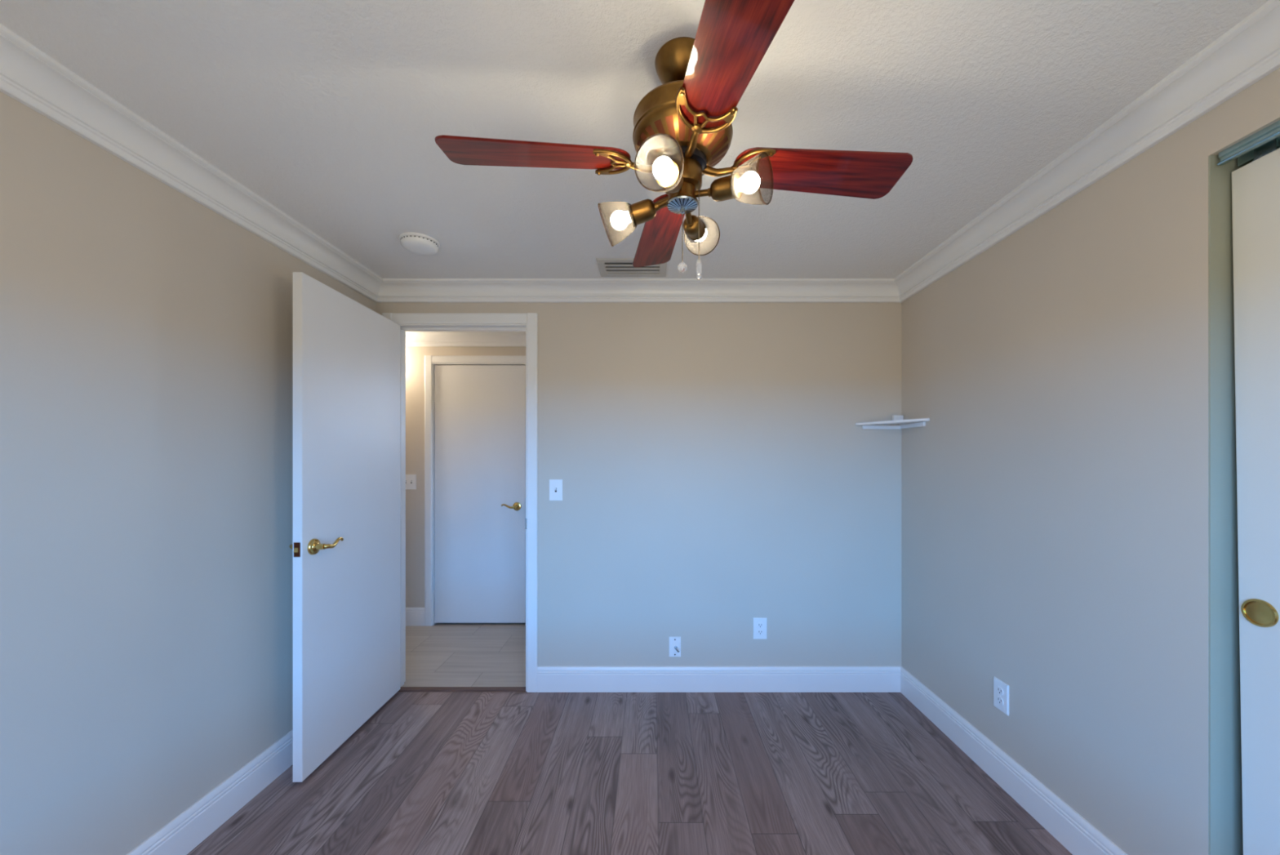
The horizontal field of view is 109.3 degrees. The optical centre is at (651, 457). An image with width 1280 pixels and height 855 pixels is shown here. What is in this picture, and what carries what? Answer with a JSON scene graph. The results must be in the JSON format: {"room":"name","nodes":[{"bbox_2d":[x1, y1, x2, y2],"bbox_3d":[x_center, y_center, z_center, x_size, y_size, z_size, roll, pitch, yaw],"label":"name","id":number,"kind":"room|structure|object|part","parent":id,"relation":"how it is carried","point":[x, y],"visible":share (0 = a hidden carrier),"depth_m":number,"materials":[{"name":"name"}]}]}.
{"room":"empty bedroom","nodes":[
{"label":"empty bedroom","id":0,"kind":"room"},
{"bbox_2d":[0,91,376,854],"bbox_3d":[-1.615,0.170,0.953,0.110,2.295,3.226,0,0,0],"label":"wall","id":1,"kind":"structure","parent":0,"point":[146,332],"depth_m":1.34,"materials":[{"name":"beige paint"}]},
{"bbox_2d":[0,23,382,302],"bbox_3d":[-1.514,-0.927,1.008,0.092,0.101,3.116,0,0,0],"label":"crown molding","id":2,"kind":"structure","parent":1,"relation":"attached to","point":[28,76],"depth_m":1.37,"materials":[{"name":"white paint"}]},
{"bbox_2d":[126,729,292,854],"bbox_3d":[-1.552,1.247,1.008,0.015,0.140,3.116,0,0,0],"label":"baseboard","id":3,"kind":"structure","parent":1,"relation":"attached to","point":[180,836],"depth_m":1.62,"materials":[{"name":"white paint"}]},
{"bbox_2d":[405,346,525,607],"bbox_3d":[-1.775,0.170,3.628,3.270,2.295,0.110,0,0,0],"label":"wall","id":4,"kind":"structure","parent":0,"point":[415,355],"depth_m":3.57,"materials":[{"name":"beige paint"}]},
{"bbox_2d":[405,474,416,488],"bbox_3d":[-1.916,0.189,3.564,0.118,0.118,0.018,0,0,0],"label":"light switch","id":5,"kind":"object","parent":4,"relation":"attached to","point":[411,479],"visible":0.57,"depth_m":3.57,"materials":[{"name":"white plastic"}]},
{"bbox_2d":[405,607,424,625],"bbox_3d":[-2.543,1.247,3.566,1.514,0.140,0.015,0,0,0],"label":"baseboard","id":6,"kind":"structure","parent":4,"relation":"attached to","point":[414,615],"depth_m":3.56,"materials":[{"name":"white paint"}]},
{"bbox_2d":[405,331,525,346],"bbox_3d":[-1.775,-0.927,3.527,3.050,0.101,0.092,0,0,0],"label":"crown molding","id":7,"kind":"structure","parent":4,"relation":"attached to","point":[412,338],"depth_m":3.54,"materials":[{"name":"white paint"}]},
{"bbox_2d":[424,355,525,625],"bbox_3d":[-1.358,0.258,3.620,0.856,2.119,0.125,0,0,0],"label":"door frame","id":8,"kind":"structure","parent":4,"relation":"attached to","point":[430,361],"depth_m":3.56,"materials":[{"name":"white paint"}]},
{"bbox_2d":[432,364,525,622],"bbox_3d":[-1.363,0.285,3.563,0.727,2.032,0.102,0,0,0],"label":"door","id":9,"kind":"structure","parent":4,"relation":"in","point":[480,410],"depth_m":3.58,"materials":[{"name":"white paint"}]},
{"bbox_3d":[-1.103,0.382,3.546,0.144,0.067,0.067,0,0,0],"label":"lever handle","id":10,"kind":"part","parent":9,"relation":"part of","materials":[{"name":"gold metal"}]},
{"bbox_2d":[186,622,1072,854],"bbox_3d":[-0.620,1.367,1.512,5.580,0.100,4.343,0,0,0],"label":"floor","id":11,"kind":"structure","parent":0,"point":[428,772],"depth_m":1.85,"materials":[{"name":"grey wood"}]},
{"bbox_2d":[397,686,525,691],"bbox_3d":[-1.084,1.312,2.577,0.742,0.010,0.046,0,0,0],"label":"threshold","id":12,"kind":"object","parent":11,"relation":"on","point":[402,688],"visible":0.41,"depth_m":2.56,"materials":[{"name":"brown wood"}]},
{"bbox_2d":[0,0,1269,278],"bbox_3d":[0.250,-1.028,0.981,3.840,0.100,3.281,0,0,0],"label":"ceiling","id":13,"kind":"structure","parent":0,"point":[332,113],"depth_m":1.23,"materials":[{"name":"white paint"}]},
{"bbox_2d":[399,232,439,255],"bbox_3d":[-1.050,-0.958,2.050,0.164,0.040,0.164,0,0,0],"label":"smoke detector","id":14,"kind":"object","parent":13,"relation":"attached to","point":[417,243],"visible":1,"depth_m":2.01,"materials":[{"name":"white plastic"}]},
{"bbox_2d":[595,257,666,276],"bbox_3d":[-0.100,-0.974,2.329,0.349,0.009,0.214,0,0,0],"label":"ceiling vent","id":15,"kind":"object","parent":13,"relation":"in","point":[608,267],"visible":0.91,"depth_m":2.33,"materials":[{"name":"grey metal"}]},
{"bbox_2d":[435,0,912,279],"bbox_3d":[0.081,-0.703,1.128,0.925,0.551,0.864,0,0,37],"label":"ceiling fan","id":16,"kind":"object","parent":13,"relation":"hanging from","point":[682,129],"visible":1,"depth_m":1.07,"materials":[{"name":"red wood"}]},
{"bbox_3d":[-0.274,-0.728,1.092,0.444,0.035,0.140,0,0,-5],"label":"blade","id":17,"kind":"part","parent":16,"relation":"part of","materials":[{"name":"brown wood"}]},
{"bbox_3d":[-0.087,-0.600,1.168,0.098,0.103,0.104,0,0,0],"label":"lamp shade","id":18,"kind":"part","parent":16,"relation":"part of","materials":[{"name":"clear glass"}]},
{"bbox_3d":[-0.079,-0.609,1.163,0.054,0.045,0.045,0,0,0],"label":"bulb","id":19,"kind":"part","parent":16,"relation":"part of","materials":[{"name":"white glass"}]},
{"bbox_3d":[0.026,-0.720,1.467,0.140,0.039,0.444,0,0,-8],"label":"blade","id":20,"kind":"part","parent":16,"relation":"part of","materials":[{"name":"brown wood"}]},
{"bbox_3d":[0.015,-0.605,0.959,0.103,0.103,0.102,0,0,0],"label":"lamp shade","id":21,"kind":"part","parent":16,"relation":"part of","materials":[{"name":"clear glass"}]},
{"bbox_3d":[0.026,-0.639,1.143,0.052,0.027,0.021,0,0,21],"label":"lamp arm","id":22,"kind":"part","parent":16,"relation":"part of","materials":[{"name":"gold metal"}]},
{"bbox_3d":[0.024,-0.613,0.968,0.045,0.045,0.054,0,0,0],"label":"bulb","id":23,"kind":"part","parent":16,"relation":"part of","materials":[{"name":"white glass"}]},
{"bbox_3d":[0.075,-0.544,1.120,0.003,0.125,0.003,0,0,0],"label":"pull chain","id":24,"kind":"part","parent":16,"relation":"part of","materials":[{"name":"metal"}]},
{"bbox_3d":[0.093,-0.628,1.169,0.019,0.047,0.053,0,0,20],"label":"lamp arm","id":25,"kind":"part","parent":16,"relation":"part of","materials":[{"name":"gold metal"}]},
{"bbox_3d":[0.113,-0.572,1.090,0.003,0.190,0.003,0,0,0],"label":"pull chain","id":26,"kind":"part","parent":16,"relation":"part of","materials":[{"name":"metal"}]},
{"bbox_3d":[0.133,-0.640,1.279,0.105,0.103,0.091,0,0,19],"label":"lamp shade","id":27,"kind":"part","parent":16,"relation":"part of","materials":[{"name":"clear glass"}]},
{"bbox_3d":[0.127,-0.643,1.105,0.049,0.020,0.021,0,0,21],"label":"lamp arm","id":28,"kind":"part","parent":16,"relation":"part of","materials":[{"name":"gold metal"}]},
{"bbox_3d":[0.142,-0.728,0.776,0.140,0.035,0.444,0,0,-11],"label":"blade","id":29,"kind":"part","parent":16,"relation":"part of","materials":[{"name":"brown wood"}]},
{"bbox_3d":[0.223,-0.635,1.050,0.053,0.045,0.045,0,0,39],"label":"bulb","id":30,"kind":"part","parent":16,"relation":"part of","materials":[{"name":"white glass"}]},
{"bbox_3d":[0.227,-0.631,1.046,0.084,0.104,0.105,0,0,32],"label":"lamp shade","id":31,"kind":"part","parent":16,"relation":"part of","materials":[{"name":"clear glass"}]},
{"bbox_3d":[0.423,-0.728,1.157,0.444,0.035,0.140,0,0,-6],"label":"blade","id":32,"kind":"part","parent":16,"relation":"part of","materials":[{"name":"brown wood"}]},
{"bbox_2d":[376,302,901,666],"bbox_3d":[-0.889,0.170,2.621,4.822,2.295,0.110,0,0,0],"label":"wall","id":33,"kind":"structure","parent":0,"point":[713,461],"depth_m":2.57,"materials":[{"name":"beige paint"}]},
{"bbox_2d":[288,271,400,782],"bbox_3d":[-1.425,0.278,2.187,0.172,2.047,0.753,0,0,0],"label":"door","id":34,"kind":"structure","parent":33,"relation":"in","point":[345,546],"depth_m":2.06,"materials":[{"name":"white paint"}]},
{"bbox_3d":[-1.424,0.368,1.820,0.025,0.058,0.004,0,0,-1],"label":"latch plate","id":35,"kind":"part","parent":34,"relation":"part of","materials":[{"name":"gold metal"}]},
{"bbox_3d":[-1.373,0.368,1.922,0.067,0.067,0.145,0,0,0],"label":"lever handle","id":36,"kind":"part","parent":34,"relation":"part of","materials":[{"name":"gold metal"}]},
{"bbox_2d":[382,312,537,692],"bbox_3d":[-1.084,0.251,2.620,0.874,2.132,0.142,0,0,0],"label":"door frame","id":37,"kind":"structure","parent":33,"relation":"attached to","point":[527,322],"depth_m":2.55,"materials":[{"name":"white paint"}]},
{"bbox_3d":[-0.709,0.370,2.572,0.012,0.057,0.047,0,0,0],"label":"strike plate","id":38,"kind":"part","parent":37,"relation":"part of","materials":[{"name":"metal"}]},
{"bbox_2d":[549,479,562,500],"bbox_3d":[-0.543,0.181,2.557,0.074,0.118,0.018,0,0,0],"label":"light switch","id":39,"kind":"object","parent":33,"relation":"attached to","point":[555,485],"visible":1,"depth_m":2.56,"materials":[{"name":"white plastic"}]},
{"bbox_2d":[376,278,901,302],"bbox_3d":[-0.074,-0.927,2.520,2.972,0.101,0.092,0,0,0],"label":"crown molding","id":40,"kind":"structure","parent":33,"relation":"attached to","point":[391,290],"depth_m":2.53,"materials":[{"name":"white paint"}]},
{"bbox_2d":[669,636,680,656],"bbox_3d":[0.130,1.067,2.543,0.066,0.112,0.046,0,0,0],"label":"cable plate","id":41,"kind":"object","parent":33,"relation":"attached to","point":[674,642],"visible":1,"depth_m":2.56,"materials":[{"name":"white plastic"}]},
{"bbox_2d":[537,666,901,692],"bbox_3d":[0.383,1.247,2.558,2.059,0.140,0.015,0,0,0],"label":"baseboard","id":42,"kind":"structure","parent":33,"relation":"attached to","point":[549,678],"depth_m":2.55,"materials":[{"name":"white paint"}]},
{"bbox_2d":[753,617,766,638],"bbox_3d":[0.611,0.963,2.562,0.076,0.120,0.008,0,0,0],"label":"wall outlet","id":43,"kind":"object","parent":33,"relation":"attached to","point":[759,623],"visible":1,"depth_m":2.56,"materials":[{"name":"white plastic"}]},
{"bbox_2d":[757,629,763,634],"bbox_3d":[0.611,0.983,2.561,0.033,0.025,0.005,0,0,0],"label":"receptacle","id":44,"kind":"object","parent":43,"relation":"attached to","point":[759,631],"depth_m":2.56,"materials":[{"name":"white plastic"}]},
{"bbox_2d":[757,622,763,626],"bbox_3d":[0.611,0.944,2.561,0.033,0.025,0.005,0,0,0],"label":"receptacle","id":45,"kind":"object","parent":43,"relation":"attached to","point":[759,624],"depth_m":2.56,"materials":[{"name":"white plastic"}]},
{"bbox_2d":[855,417,929,429],"bbox_3d":[1.281,-0.182,2.435,0.262,0.040,0.262,0,0,0],"label":"corner shelf","id":46,"kind":"object","parent":33,"relation":"attached to","point":[910,423],"visible":1,"depth_m":2.48,"materials":[{"name":"white paint"}]},
{"bbox_2d":[892,414,903,420],"bbox_3d":[1.381,-0.221,2.550,0.054,0.036,0.024,0,0,0],"label":"box","id":47,"kind":"object","parent":46,"relation":"on","point":[895,417],"visible":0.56,"depth_m":2.54,"materials":[{"name":"white plastic"}]},
{"bbox_2d":[901,67,1279,854],"bbox_3d":[1.467,0.170,0.953,0.110,2.295,3.226,0,0,0],"label":"wall","id":48,"kind":"structure","parent":0,"point":[1055,484],"depth_m":1.48,"materials":[{"name":"beige paint"}]},
{"bbox_2d":[993,675,1008,715],"bbox_3d":[1.408,0.960,1.832,0.008,0.120,0.076,0,0,0],"label":"wall outlet","id":49,"kind":"object","parent":48,"relation":"attached to","point":[1001,689],"visible":1,"depth_m":1.83,"materials":[{"name":"white plastic"}]},
{"bbox_2d":[996,695,1003,704],"bbox_3d":[1.407,0.980,1.832,0.005,0.025,0.033,0,0,0],"label":"receptacle","id":50,"kind":"object","parent":49,"relation":"attached to","point":[999,698],"depth_m":1.83,"materials":[{"name":"white plastic"}]},
{"bbox_2d":[996,686,1003,694],"bbox_3d":[1.407,0.941,1.832,0.005,0.025,0.033,0,0,0],"label":"receptacle","id":51,"kind":"object","parent":49,"relation":"attached to","point":[999,689],"depth_m":1.83,"materials":[{"name":"white plastic"}]},
{"bbox_2d":[900,666,1127,854],"bbox_3d":[1.405,1.247,1.859,0.015,0.140,1.414,0,0,0],"label":"baseboard","id":52,"kind":"structure","parent":48,"relation":"attached to","point":[1068,827],"depth_m":1.75,"materials":[{"name":"white paint"}]},
{"bbox_2d":[893,0,1279,302],"bbox_3d":[1.366,-0.927,1.008,0.092,0.101,3.116,0,0,0],"label":"crown molding","id":53,"kind":"structure","parent":48,"relation":"attached to","point":[1249,51],"depth_m":1.30,"materials":[{"name":"white paint"}]},
{"bbox_2d":[1208,155,1252,854],"bbox_3d":[1.468,0.276,1.151,0.111,2.083,0.005,0,0,0],"label":"door frame","id":54,"kind":"structure","parent":48,"relation":"attached to","point":[1224,744],"depth_m":1.15,"materials":[{"name":"green paint"}]},
{"bbox_2d":[1217,120,1279,166],"bbox_3d":[1.466,-0.749,0.380,0.092,0.034,1.520,0,0,0],"label":"door track","id":55,"kind":"object","parent":48,"relation":"attached to","point":[1243,150],"visible":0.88,"depth_m":1.09,"materials":[{"name":"metal"}]},
{"bbox_2d":[1231,137,1279,854],"bbox_3d":[1.469,0.277,0.738,0.034,2.052,0.808,0,0,0],"label":"door","id":56,"kind":"structure","parent":55,"relation":"hanging from","point":[1255,185],"depth_m":1.09,"materials":[{"name":"white paint"}]},
{"bbox_3d":[1.456,0.371,1.087,0.006,0.065,0.065,0,0,0],"label":"finger pull","id":57,"kind":"part","parent":56,"relation":"part of","materials":[{"name":"gold metal"}]}
]}

